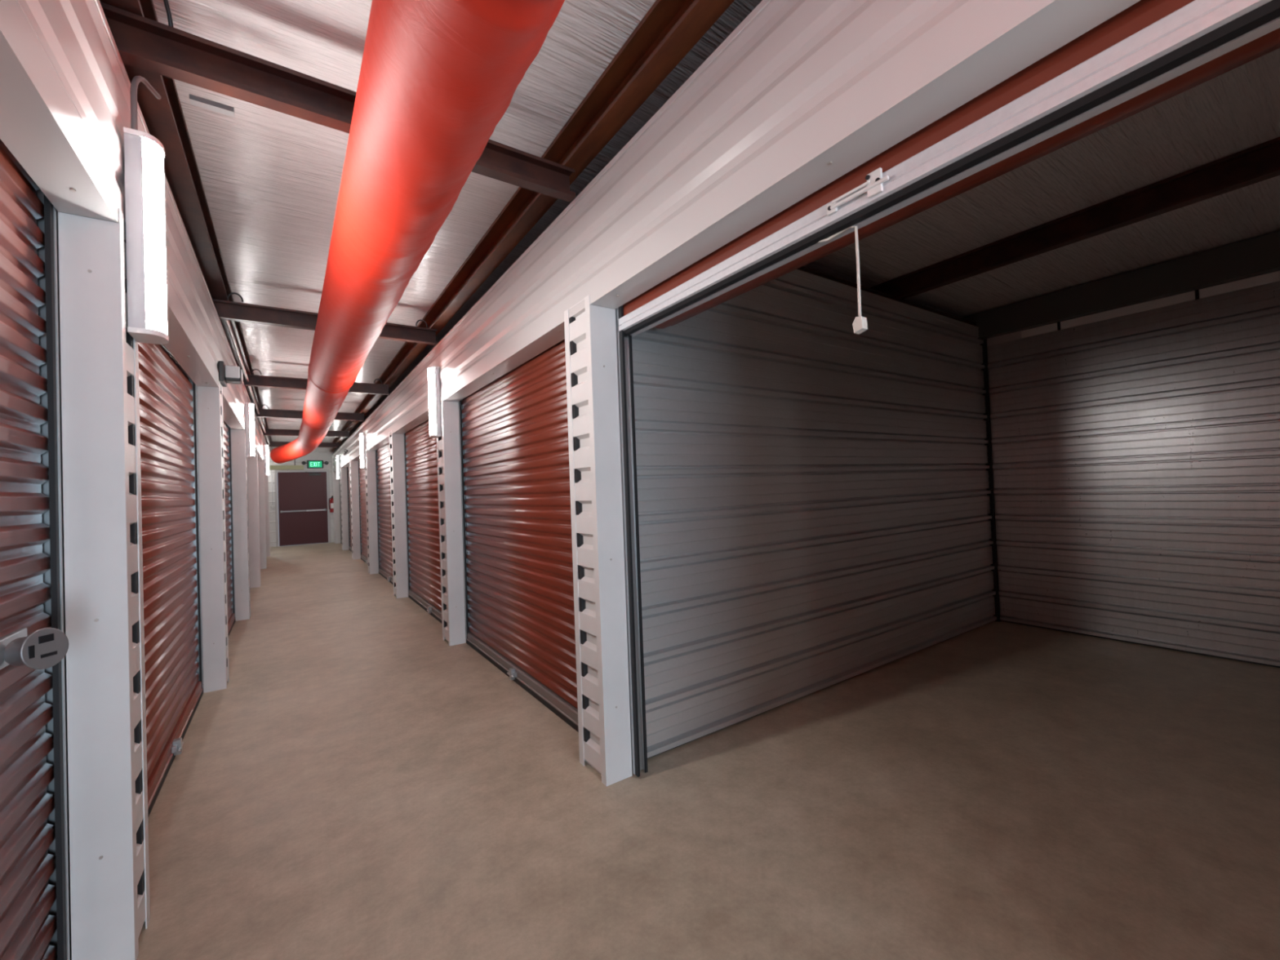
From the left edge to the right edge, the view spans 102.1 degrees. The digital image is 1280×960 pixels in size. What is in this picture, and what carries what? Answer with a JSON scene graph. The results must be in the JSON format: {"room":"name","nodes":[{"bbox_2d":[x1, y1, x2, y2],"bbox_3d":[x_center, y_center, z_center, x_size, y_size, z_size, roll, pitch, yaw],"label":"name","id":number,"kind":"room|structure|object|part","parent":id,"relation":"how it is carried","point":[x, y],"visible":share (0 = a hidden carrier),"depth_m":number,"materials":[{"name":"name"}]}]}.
{"room":"self storage corridor","nodes":[
{"label":"self storage corridor","id":0,"kind":"room"},
{"bbox_2d":[0,0,266,460],"bbox_3d":[-3.888,-0.903,4.848,0.128,0.546,19.520,-1,-1,-34],"label":"wall","id":1,"kind":"structure","parent":0,"point":[65,84],"depth_m":1.37,"materials":[{"name":"white metal"}]},
{"bbox_2d":[0,138,70,959],"bbox_3d":[-0.933,0.224,0.408,0.095,2.318,2.539,-1,-1,-34],"label":"door","id":2,"kind":"structure","parent":1,"relation":"in","point":[34,906],"depth_m":1.33,"materials":[{"name":"red metal"}]},
{"bbox_2d":[0,627,68,670],"bbox_3d":[-1.418,0.390,1.217,0.109,0.091,0.178,-1,-1,-34],"label":"lock","id":3,"kind":"object","parent":2,"relation":"attached to","point":[43,648],"visible":1,"depth_m":1.18,"materials":[{"name":"grey metal"}]},
{"bbox_3d":[-1.462,0.392,1.198,0.014,0.066,0.160,-1,-1,-34],"label":"backing plate","id":4,"kind":"part","parent":3,"relation":"part of","materials":[{"name":"silver metal"}]},
{"bbox_2d":[56,209,203,944],"bbox_3d":[-2.465,0.318,2.661,0.095,2.318,2.512,-1,-1,-34],"label":"door","id":5,"kind":"structure","parent":1,"relation":"in","point":[170,500],"depth_m":2.81,"materials":[{"name":"red metal"}]},
{"bbox_2d":[137,342,199,781],"bbox_3d":[-2.475,0.280,2.655,0.016,2.197,2.456,-1,-1,-34],"label":"curtain","id":6,"kind":"object","parent":5,"relation":"hanging from","point":[166,467],"depth_m":2.84,"materials":[{"name":"red metal"}]},
{"bbox_3d":[-2.470,1.424,2.760,0.037,0.075,0.120,-1,-1,-34],"label":"lift handle","id":7,"kind":"part","parent":5,"relation":"part of","materials":[{"name":"silver metal"}]},
{"bbox_2d":[130,75,160,130],"bbox_3d":[-1.652,-1.227,1.734,0.020,0.278,0.208,-2,-1,-26],"label":"conduit","id":8,"kind":"object","parent":1,"relation":"attached to","point":[136,80],"visible":0.96,"depth_m":1.65,"materials":[{"name":"grey metal"}]},
{"bbox_2d":[195,385,235,679],"bbox_3d":[-3.983,0.411,4.893,0.095,2.318,2.491,-1,-1,-34],"label":"door","id":9,"kind":"structure","parent":1,"relation":"in","point":[227,430],"depth_m":5.74,"materials":[{"name":"red metal"}]},
{"bbox_2d":[222,419,232,621],"bbox_3d":[-3.994,0.373,4.888,0.016,2.197,2.435,-1,-1,-34],"label":"curtain","id":10,"kind":"object","parent":9,"relation":"hanging from","point":[227,430],"depth_m":5.76,"materials":[{"name":"metal"}]},
{"bbox_2d":[218,360,243,386],"bbox_3d":[-3.115,-0.802,3.941,0.134,0.150,0.240,-1,-1,-34],"label":"emergency light","id":11,"kind":"object","parent":1,"relation":"attached to","point":[227,374],"visible":1,"depth_m":3.88,"materials":[{"name":"black plastic"}]},
{"bbox_2d":[231,446,249,595],"bbox_3d":[-5.503,0.504,7.128,0.095,2.318,2.518,-1,-1,-34],"label":"door","id":12,"kind":"structure","parent":1,"relation":"in","point":[231,446],"depth_m":6.09,"materials":[{"name":"red metal"}]},
{"bbox_2d":[246,457,249,564],"bbox_3d":[-7.037,0.598,9.384,0.095,2.318,2.540,-1,-1,-34],"label":"door","id":13,"kind":"structure","parent":1,"relation":"in","point":[246,457],"depth_m":8.34,"materials":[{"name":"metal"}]},
{"bbox_2d":[261,428,349,437],"bbox_3d":[-7.287,-1.012,11.107,1.813,0.130,0.060,-1,-1,-34],"label":"roof beam","id":14,"kind":"structure","parent":1,"relation":"on","point":[268,431],"depth_m":11.02,"materials":[{"name":"brown metal"}]},
{"bbox_2d":[253,408,364,421],"bbox_3d":[-5.708,-1.109,8.785,1.813,0.130,0.060,-1,-1,-34],"label":"roof beam","id":15,"kind":"structure","parent":1,"relation":"on","point":[273,413],"depth_m":8.70,"materials":[{"name":"brown metal"}]},
{"bbox_2d":[243,373,389,395],"bbox_3d":[-4.163,-1.203,6.512,1.813,0.130,0.060,-1,-1,-34],"label":"roof beam","id":16,"kind":"structure","parent":1,"relation":"on","point":[256,380],"depth_m":6.43,"materials":[{"name":"brown metal"}]},
{"bbox_2d":[225,320,269,444],"bbox_3d":[-6.248,-1.087,8.472,0.026,0.026,10.850,-1,-1,-34],"label":"conduit","id":17,"kind":"object","parent":16,"relation":"attached to","point":[228,322],"visible":0.87,"depth_m":5.36,"materials":[{"name":"grey metal"}]},
{"bbox_2d":[212,298,437,345],"bbox_3d":[-2.628,-1.297,4.256,1.813,0.130,0.060,-1,-1,-34],"label":"roof beam","id":18,"kind":"structure","parent":1,"relation":"on","point":[226,310],"depth_m":4.14,"materials":[{"name":"brown metal"}]},
{"bbox_2d":[226,292,243,302],"bbox_3d":[-3.048,-1.378,3.890,0.102,0.066,0.012,-1,-1,-34],"label":"cable","id":19,"kind":"object","parent":18,"relation":"attached to","point":[232,293],"visible":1,"depth_m":3.89,"materials":[{"name":"black plastic"}]},
{"bbox_2d":[270,0,564,463],"bbox_3d":[-2.833,-0.953,4.719,0.812,0.514,18.083,-1,-1,-36],"label":"air duct","id":20,"kind":"object","parent":18,"relation":"hanging from","point":[437,79],"visible":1,"depth_m":1.55,"materials":[{"name":"red fabric"}]},
{"bbox_2d":[415,319,427,327],"bbox_3d":[-1.957,-1.406,4.633,0.102,0.066,0.012,-1,-1,-34],"label":"cable","id":21,"kind":"object","parent":18,"relation":"attached to","point":[424,322],"visible":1,"depth_m":4.63,"materials":[{"name":"black plastic"}]},
{"bbox_2d":[99,1,575,202],"bbox_3d":[-1.074,-1.392,1.971,1.813,0.130,0.060,-1,-1,-34],"label":"roof beam","id":22,"kind":"structure","parent":1,"relation":"on","point":[141,42],"depth_m":1.81,"materials":[{"name":"brown metal"}]},
{"bbox_2d":[163,0,173,27],"bbox_3d":[-1.172,-1.560,1.147,0.032,0.188,1.306,-1,-1,-34],"label":"cable","id":23,"kind":"object","parent":22,"relation":"on","point":[166,2],"visible":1,"depth_m":1.66,"materials":[{"name":"black plastic"}]},
{"bbox_2d":[189,93,235,117],"bbox_3d":[-1.492,-1.306,1.804,0.120,0.017,0.030,-1,-1,-34],"label":"clip","id":24,"kind":"object","parent":22,"relation":"attached to","point":[195,100],"visible":1,"depth_m":1.80,"materials":[{"name":"silver metal"}]},
{"bbox_2d":[268,446,340,546],"bbox_3d":[-9.979,0.452,16.348,9.090,3.060,0.112,-1,-1,-34],"label":"wall","id":25,"kind":"structure","parent":0,"point":[324,454],"depth_m":16.00,"materials":[{"name":"white paint"}]},
{"bbox_2d":[271,470,273,504],"bbox_3d":[-11.061,0.203,15.545,0.028,1.090,0.018,-1,-1,-34],"label":"conduit","id":26,"kind":"object","parent":25,"relation":"attached to","point":[271,470],"visible":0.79,"depth_m":15.54,"materials":[{"name":"grey plastic"}]},
{"bbox_2d":[274,469,331,546],"bbox_3d":[-10.390,0.836,15.957,1.415,2.310,0.189,-1,-1,-34],"label":"door","id":27,"kind":"structure","parent":25,"relation":"in","point":[302,510],"depth_m":15.96,"materials":[{"name":"red paint"}]},
{"bbox_2d":[302,460,328,468],"bbox_3d":[-10.142,-0.491,16.143,0.710,0.250,0.108,-1,-1,-34],"label":"exit sign","id":28,"kind":"object","parent":25,"relation":"attached to","point":[310,464],"visible":1,"depth_m":16.14,"materials":[{"name":"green plastic"}]},
{"bbox_2d":[457,401,464,587],"bbox_3d":[-1.521,0.176,8.258,4.006,2.720,0.030,-1,-1,-34],"label":"wall partition","id":29,"kind":"structure","parent":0,"point":[458,402],"depth_m":7.51,"materials":[{"name":"white metal"}]},
{"bbox_2d":[69,542,1279,959],"bbox_3d":[-3.359,1.640,6.717,9.140,0.120,23.390,-1,-1,-34],"label":"floor","id":30,"kind":"structure","parent":0,"point":[362,784],"depth_m":2.13,"materials":[{"name":"concrete"}]},
{"bbox_2d":[57,208,150,959],"bbox_3d":[-1.634,0.308,1.583,0.128,2.245,0.203,-1,-1,-34],"label":"column","id":31,"kind":"structure","parent":30,"relation":"on","point":[104,628],"depth_m":1.51,"materials":[{"name":"white metal"}]},
{"bbox_3d":[-1.595,0.307,1.612,0.025,2.245,0.192,-1,-1,-34],"label":"ribbed panel","id":32,"kind":"part","parent":31,"relation":"part of","materials":[{"name":"white paint"}]},
{"bbox_3d":[-1.678,0.310,1.648,0.128,2.245,0.046,-1,-1,-34],"label":"edge trim","id":33,"kind":"part","parent":31,"relation":"part of","materials":[{"name":"white paint"}]},
{"bbox_2d":[123,126,168,344],"bbox_3d":[-1.593,-0.776,1.676,0.085,0.640,0.130,-1,-1,-34],"label":"wall light","id":34,"kind":"object","parent":31,"relation":"attached to","point":[144,153],"visible":1,"depth_m":1.63,"materials":[{"name":"grey plastic"}]},
{"bbox_2d":[196,381,229,693],"bbox_3d":[-3.158,0.401,3.825,0.128,2.245,0.203,-1,-1,-34],"label":"column","id":35,"kind":"structure","parent":30,"relation":"on","point":[209,399],"depth_m":3.75,"materials":[{"name":"white metal"}]},
{"bbox_3d":[-3.119,0.400,3.853,0.025,2.245,0.192,-1,-1,-34],"label":"ribbed panel","id":36,"kind":"part","parent":35,"relation":"part of","materials":[{"name":"white paint"}]},
{"bbox_3d":[-3.202,0.404,3.890,0.128,2.245,0.046,-1,-1,-34],"label":"edge trim","id":37,"kind":"part","parent":35,"relation":"part of","materials":[{"name":"white paint"}]},
{"bbox_2d":[231,426,250,621],"bbox_3d":[-4.670,0.494,6.049,0.128,2.245,0.203,-1,-1,-34],"label":"column","id":38,"kind":"structure","parent":30,"relation":"on","point":[239,465],"depth_m":5.97,"materials":[{"name":"white metal"}]},
{"bbox_3d":[-4.631,0.493,6.077,0.025,2.245,0.192,-1,-1,-34],"label":"ribbed panel","id":39,"kind":"part","parent":38,"relation":"part of","materials":[{"name":"white paint"}]},
{"bbox_3d":[-4.715,0.496,6.114,0.128,2.245,0.046,-1,-1,-34],"label":"edge trim","id":40,"kind":"part","parent":38,"relation":"part of","materials":[{"name":"white paint"}]},
{"bbox_2d":[244,402,255,457],"bbox_3d":[-4.621,-0.590,6.129,0.085,0.640,0.130,-1,-1,-34],"label":"wall light","id":41,"kind":"object","parent":38,"relation":"attached to","point":[249,406],"visible":1,"depth_m":6.08,"materials":[{"name":"grey plastic"}]},
{"bbox_2d":[247,446,260,587],"bbox_3d":[-6.198,0.587,8.295,0.128,2.245,0.203,-1,-1,-34],"label":"column","id":42,"kind":"structure","parent":30,"relation":"on","point":[252,463],"depth_m":8.21,"materials":[{"name":"white metal"}]},
{"bbox_3d":[-6.242,0.590,8.360,0.128,2.245,0.046,-1,-1,-34],"label":"edge trim","id":43,"kind":"part","parent":42,"relation":"part of","materials":[{"name":"white paint"}]},
{"bbox_2d":[257,460,266,568],"bbox_3d":[-7.738,0.681,10.559,0.128,2.245,0.203,-1,-1,-34],"label":"column","id":44,"kind":"structure","parent":30,"relation":"on","point":[260,463],"depth_m":10.49,"materials":[{"name":"white metal"}]},
{"bbox_3d":[-7.782,0.684,10.624,0.128,2.245,0.046,-1,-1,-34],"label":"edge trim","id":45,"kind":"part","parent":44,"relation":"part of","materials":[{"name":"white paint"}]},
{"bbox_2d":[263,444,269,475],"bbox_3d":[-7.689,-0.403,10.639,0.085,0.640,0.130,-1,-1,-34],"label":"wall light","id":46,"kind":"object","parent":44,"relation":"attached to","point":[266,467],"visible":0.99,"depth_m":10.59,"materials":[{"name":"grey plastic"}]},
{"bbox_2d":[264,475,270,556],"bbox_3d":[-9.266,0.775,12.807,0.128,2.245,0.203,-1,-1,-34],"label":"column","id":47,"kind":"structure","parent":30,"relation":"on","point":[266,477],"depth_m":12.74,"materials":[{"name":"white metal"}]},
{"bbox_2d":[340,466,348,550],"bbox_3d":[-7.925,0.743,13.855,0.140,2.245,0.265,-1,-1,-34],"label":"column","id":48,"kind":"structure","parent":30,"relation":"on","point":[344,491],"depth_m":13.75,"materials":[{"name":"white metal"}]},
{"bbox_2d":[336,455,340,479],"bbox_3d":[-8.060,-0.336,13.809,0.085,0.640,0.130,-1,-1,-34],"label":"wall light","id":49,"kind":"object","parent":48,"relation":"attached to","point":[338,457],"visible":1,"depth_m":13.76,"materials":[{"name":"grey plastic"}]},
{"bbox_3d":[-7.971,0.744,13.826,0.025,2.245,0.254,-1,-1,-34],"label":"ribbed panel","id":50,"kind":"part","parent":48,"relation":"part of","materials":[{"name":"white paint"}]},
{"bbox_2d":[349,458,360,559],"bbox_3d":[-6.430,0.651,11.657,0.140,2.245,0.265,-1,-1,-34],"label":"column","id":51,"kind":"structure","parent":30,"relation":"on","point":[353,470],"depth_m":11.55,"materials":[{"name":"white metal"}]},
{"bbox_3d":[-6.491,0.655,11.747,0.140,2.245,0.046,-1,-1,-34],"label":"edge trim","id":52,"kind":"part","parent":51,"relation":"part of","materials":[{"name":"white paint"}]},
{"bbox_3d":[-6.476,0.653,11.627,0.025,2.245,0.254,-1,-1,-34],"label":"ribbed panel","id":53,"kind":"part","parent":51,"relation":"part of","materials":[{"name":"white paint"}]},
{"bbox_2d":[364,448,378,574],"bbox_3d":[-4.845,0.554,9.326,0.140,2.245,0.265,-1,-1,-34],"label":"column","id":54,"kind":"structure","parent":30,"relation":"on","point":[370,472],"depth_m":9.22,"materials":[{"name":"white metal"}]},
{"bbox_2d":[359,432,366,468],"bbox_3d":[-4.980,-0.525,9.280,0.085,0.640,0.130,-1,-1,-34],"label":"wall light","id":55,"kind":"object","parent":54,"relation":"attached to","point":[362,438],"visible":1,"depth_m":9.23,"materials":[{"name":"grey plastic"}]},
{"bbox_3d":[-4.907,0.558,9.417,0.140,2.245,0.046,-1,-1,-34],"label":"edge trim","id":56,"kind":"part","parent":54,"relation":"part of","materials":[{"name":"white paint"}]},
{"bbox_3d":[-4.891,0.556,9.297,0.025,2.245,0.254,-1,-1,-34],"label":"ribbed panel","id":57,"kind":"part","parent":54,"relation":"part of","materials":[{"name":"white paint"}]},
{"bbox_2d":[388,431,408,598],"bbox_3d":[-3.292,0.459,7.042,0.140,2.245,0.265,-1,-1,-34],"label":"column","id":58,"kind":"structure","parent":30,"relation":"on","point":[397,470],"depth_m":6.94,"materials":[{"name":"white metal"}]},
{"bbox_3d":[-3.353,0.463,7.133,0.140,2.245,0.046,-1,-1,-34],"label":"edge trim","id":59,"kind":"part","parent":58,"relation":"part of","materials":[{"name":"white paint"}]},
{"bbox_3d":[-3.338,0.461,7.013,0.025,2.245,0.254,-1,-1,-34],"label":"ribbed panel","id":60,"kind":"part","parent":58,"relation":"part of","materials":[{"name":"white paint"}]},
{"bbox_2d":[436,395,466,645],"bbox_3d":[-1.756,0.365,4.784,0.140,2.245,0.265,-1,-1,-34],"label":"column","id":61,"kind":"structure","parent":30,"relation":"on","point":[449,486],"depth_m":4.68,"materials":[{"name":"white metal"}]},
{"bbox_2d":[427,365,441,437],"bbox_3d":[-1.891,-0.714,4.737,0.085,0.640,0.130,-1,-1,-34],"label":"wall light","id":62,"kind":"object","parent":61,"relation":"attached to","point":[433,371],"visible":1,"depth_m":4.69,"materials":[{"name":"grey plastic"}]},
{"bbox_3d":[-1.817,0.369,4.874,0.140,2.245,0.046,-1,-1,-34],"label":"edge trim","id":63,"kind":"part","parent":61,"relation":"part of","materials":[{"name":"white paint"}]},
{"bbox_3d":[-1.802,0.366,4.754,0.025,2.245,0.254,-1,-1,-34],"label":"ribbed panel","id":64,"kind":"part","parent":61,"relation":"part of","materials":[{"name":"white paint"}]},
{"bbox_2d":[564,294,632,786],"bbox_3d":[-0.208,0.271,2.507,0.140,2.245,0.265,-1,-1,-34],"label":"column","id":65,"kind":"structure","parent":30,"relation":"on","point":[590,336],"depth_m":2.42,"materials":[{"name":"white metal"}]},
{"bbox_3d":[-0.270,0.274,2.598,0.140,2.245,0.046,-1,-1,-34],"label":"edge trim","id":66,"kind":"part","parent":65,"relation":"part of","materials":[{"name":"white paint"}]},
{"bbox_3d":[-0.254,0.272,2.478,0.025,2.245,0.254,-1,-1,-34],"label":"ribbed panel","id":67,"kind":"part","parent":65,"relation":"part of","materials":[{"name":"white paint"}]},
{"bbox_2d":[152,0,1279,446],"bbox_3d":[-3.612,-1.417,6.974,9.140,0.304,22.890,-1,-1,-34],"label":"ceiling","id":68,"kind":"structure","parent":0,"point":[271,180],"depth_m":2.85,"materials":[{"name":"white metal"}]},
{"bbox_2d":[99,0,272,451],"bbox_3d":[-4.737,-1.346,6.207,0.095,0.180,22.690,-1,-1,-34],"label":"ceiling beam","id":69,"kind":"structure","parent":68,"relation":"attached to","point":[164,118],"depth_m":2.48,"materials":[{"name":"metal"}]},
{"bbox_2d":[269,459,303,470],"bbox_3d":[-10.514,-0.691,15.216,1.020,0.775,0.080,-1,-1,-34],"label":"rail","id":70,"kind":"object","parent":68,"relation":"hanging from","point":[271,467],"visible":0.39,"depth_m":15.22,"materials":[{"name":"beige metal"}]},
{"bbox_2d":[329,0,734,451],"bbox_3d":[-3.460,-1.379,7.076,0.095,0.180,22.690,-1,-1,-34],"label":"ceiling beam","id":71,"kind":"structure","parent":68,"relation":"attached to","point":[669,29],"depth_m":2.30,"materials":[{"name":"metal"}]},
{"bbox_2d":[869,136,1279,298],"bbox_3d":[-1.086,-1.319,8.688,0.070,0.160,22.690,-1,-1,-34],"label":"ceiling beam","id":72,"kind":"structure","parent":68,"relation":"attached to","point":[1260,162],"depth_m":3.05,"materials":[{"name":"brown metal"}]},
{"bbox_2d":[961,231,1279,340],"bbox_3d":[0.024,-1.232,9.439,0.117,0.260,22.690,-1,-1,-34],"label":"roof beam","id":73,"kind":"structure","parent":68,"relation":"attached to","point":[1258,255],"depth_m":3.87,"materials":[{"name":"grey"}]},
{"bbox_2d":[331,0,1140,543],"bbox_3d":[-3.308,0.212,7.113,0.204,2.742,22.690,-1,-1,-34],"label":"wall","id":74,"kind":"structure","parent":0,"point":[801,95],"depth_m":1.59,"materials":[{"name":"white metal"}]},
{"bbox_2d":[266,441,339,447],"bbox_3d":[-8.827,-0.918,13.372,1.813,0.130,0.060,-1,-1,-34],"label":"roof beam","id":75,"kind":"structure","parent":74,"relation":"on","point":[271,443],"depth_m":13.64,"materials":[{"name":"brown metal"}]},
{"bbox_2d":[328,495,333,512],"bbox_3d":[-9.715,0.760,16.322,0.165,0.525,0.231,-2,-1,-12],"label":"fire extinguisher","id":76,"kind":"object","parent":74,"relation":"attached to","point":[331,501],"visible":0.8,"depth_m":16.25,"materials":[{"name":"red metal"}]},
{"bbox_2d":[338,479,349,548],"bbox_3d":[-8.591,0.748,14.989,0.095,2.318,2.358,-1,-1,-34],"label":"door","id":77,"kind":"structure","parent":74,"relation":"in","point":[339,479],"depth_m":15.92,"materials":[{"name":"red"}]},
{"bbox_2d":[346,463,360,556],"bbox_3d":[-7.108,0.657,12.807,0.095,2.318,2.398,-1,-1,-34],"label":"door","id":78,"kind":"structure","parent":74,"relation":"in","point":[348,467],"depth_m":13.68,"materials":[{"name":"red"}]},
{"bbox_2d":[347,466,351,546],"bbox_3d":[-7.100,0.619,12.813,0.016,2.197,2.342,-1,-1,-34],"label":"curtain","id":79,"kind":"object","parent":78,"relation":"hanging from","point":[348,474],"depth_m":13.70,"materials":[{"name":"metal"}]},
{"bbox_2d":[357,459,378,564],"bbox_3d":[-5.568,0.563,10.542,0.095,2.318,2.558,-1,-1,-34],"label":"door","id":80,"kind":"structure","parent":74,"relation":"in","point":[362,481],"depth_m":11.22,"materials":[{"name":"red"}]},
{"bbox_2d":[359,460,367,557],"bbox_3d":[-5.560,0.525,10.549,0.016,2.197,2.502,-1,-1,-34],"label":"curtain","id":81,"kind":"object","parent":80,"relation":"hanging from","point":[362,509],"depth_m":11.23,"materials":[{"name":"metal"}]},
{"bbox_2d":[375,434,408,584],"bbox_3d":[-3.999,0.467,8.235,0.095,2.318,2.502,-1,-1,-34],"label":"door","id":82,"kind":"structure","parent":74,"relation":"in","point":[384,523],"depth_m":8.69,"materials":[{"name":"red"}]},
{"bbox_2d":[376,442,392,576],"bbox_3d":[-3.991,0.429,8.242,0.016,2.197,2.446,-1,-1,-34],"label":"curtain","id":83,"kind":"object","parent":82,"relation":"hanging from","point":[383,468],"depth_m":8.70,"materials":[{"name":"red metal"}]},
{"bbox_2d":[403,418,442,623],"bbox_3d":[-2.454,0.372,5.964,0.095,2.318,2.471,-1,-1,-34],"label":"door","id":84,"kind":"structure","parent":74,"relation":"in","point":[423,544],"depth_m":6.19,"materials":[{"name":"red metal"}]},
{"bbox_3d":[-2.382,1.472,5.847,0.037,0.075,0.120,-1,-1,-34],"label":"lift handle","id":85,"kind":"part","parent":84,"relation":"part of","materials":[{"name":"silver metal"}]},
{"bbox_2d":[458,339,578,732],"bbox_3d":[-0.912,0.278,3.696,0.095,2.318,2.492,-1,-1,-34],"label":"door","id":86,"kind":"structure","parent":74,"relation":"in","point":[515,470],"depth_m":3.55,"materials":[{"name":"red metal"}]},
{"bbox_3d":[-0.911,1.382,3.684,0.037,0.075,0.120,-1,-1,-34],"label":"lift handle","id":87,"kind":"part","parent":86,"relation":"part of","materials":[{"name":"silver metal"}]},
{"bbox_2d":[616,0,1279,777],"bbox_3d":[0.781,0.076,1.528,0.427,2.505,2.484,-1,-1,-34],"label":"door","id":88,"kind":"structure","parent":74,"relation":"in","point":[1149,53],"depth_m":1.25,"materials":[{"name":"metal"}]},
{"bbox_3d":[0.572,-0.596,1.532,0.010,0.286,0.165,-1,-1,-38],"label":"pull cord","id":89,"kind":"part","parent":88,"relation":"part of","materials":[{"name":"white fabric"}]},
{"bbox_2d":[615,269,996,759],"bbox_3d":[1.569,-0.020,3.674,3.991,2.706,0.052,-1,-1,-34],"label":"wall","id":90,"kind":"structure","parent":0,"point":[814,504],"depth_m":3.27,"materials":[{"name":"white metal"}]},
{"bbox_2d":[648,621,993,758],"bbox_3d":[1.621,1.339,3.657,4.001,0.014,0.015,-1,-1,-34],"label":"baseboard","id":91,"kind":"structure","parent":90,"relation":"attached to","point":[992,621],"depth_m":3.19,"materials":[{"name":"grey metal"}]},
{"bbox_2d":[796,266,976,326],"bbox_3d":[1.413,-1.391,3.663,4.063,0.041,0.060,-1,-1,-34],"label":"roof beam","id":92,"kind":"structure","parent":90,"relation":"on","point":[802,268],"depth_m":3.92,"materials":[{"name":"brown metal"}]},
{"bbox_2d":[981,281,1279,666],"bbox_3d":[0.111,0.216,9.438,0.041,2.531,22.690,-1,-1,-34],"label":"wall","id":93,"kind":"structure","parent":0,"point":[1136,456],"depth_m":3.92,"materials":[{"name":"white metal"}]},
{"bbox_2d":[979,339,999,622],"bbox_3d":[3.242,0.004,4.788,0.022,2.600,0.050,-1,-1,-34],"label":"trim","id":94,"kind":"structure","parent":93,"relation":"attached to","point":[984,344],"depth_m":4.77,"materials":[{"name":"black metal"}]},
{"bbox_2d":[986,330,1021,346],"bbox_3d":[3.307,-1.281,4.692,0.020,0.070,0.270,-1,-1,-34],"label":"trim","id":95,"kind":"structure","parent":93,"relation":"on","point":[1015,335],"depth_m":4.68,"materials":[{"name":"white metal"}]},
{"bbox_2d":[1000,619,1279,667],"bbox_3d":[4.052,1.250,3.711,0.016,0.014,2.665,-1,-1,-34],"label":"baseboard","id":96,"kind":"structure","parent":93,"relation":"attached to","point":[1000,620],"depth_m":3.93,"materials":[{"name":"grey metal"}]},
{"bbox_2d":[1021,271,1279,338],"bbox_3d":[4.038,-1.326,3.612,0.026,0.070,2.340,-1,-1,-34],"label":"trim","id":97,"kind":"structure","parent":93,"relation":"on","point":[1274,277],"depth_m":3.84,"materials":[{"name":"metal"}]}
]}

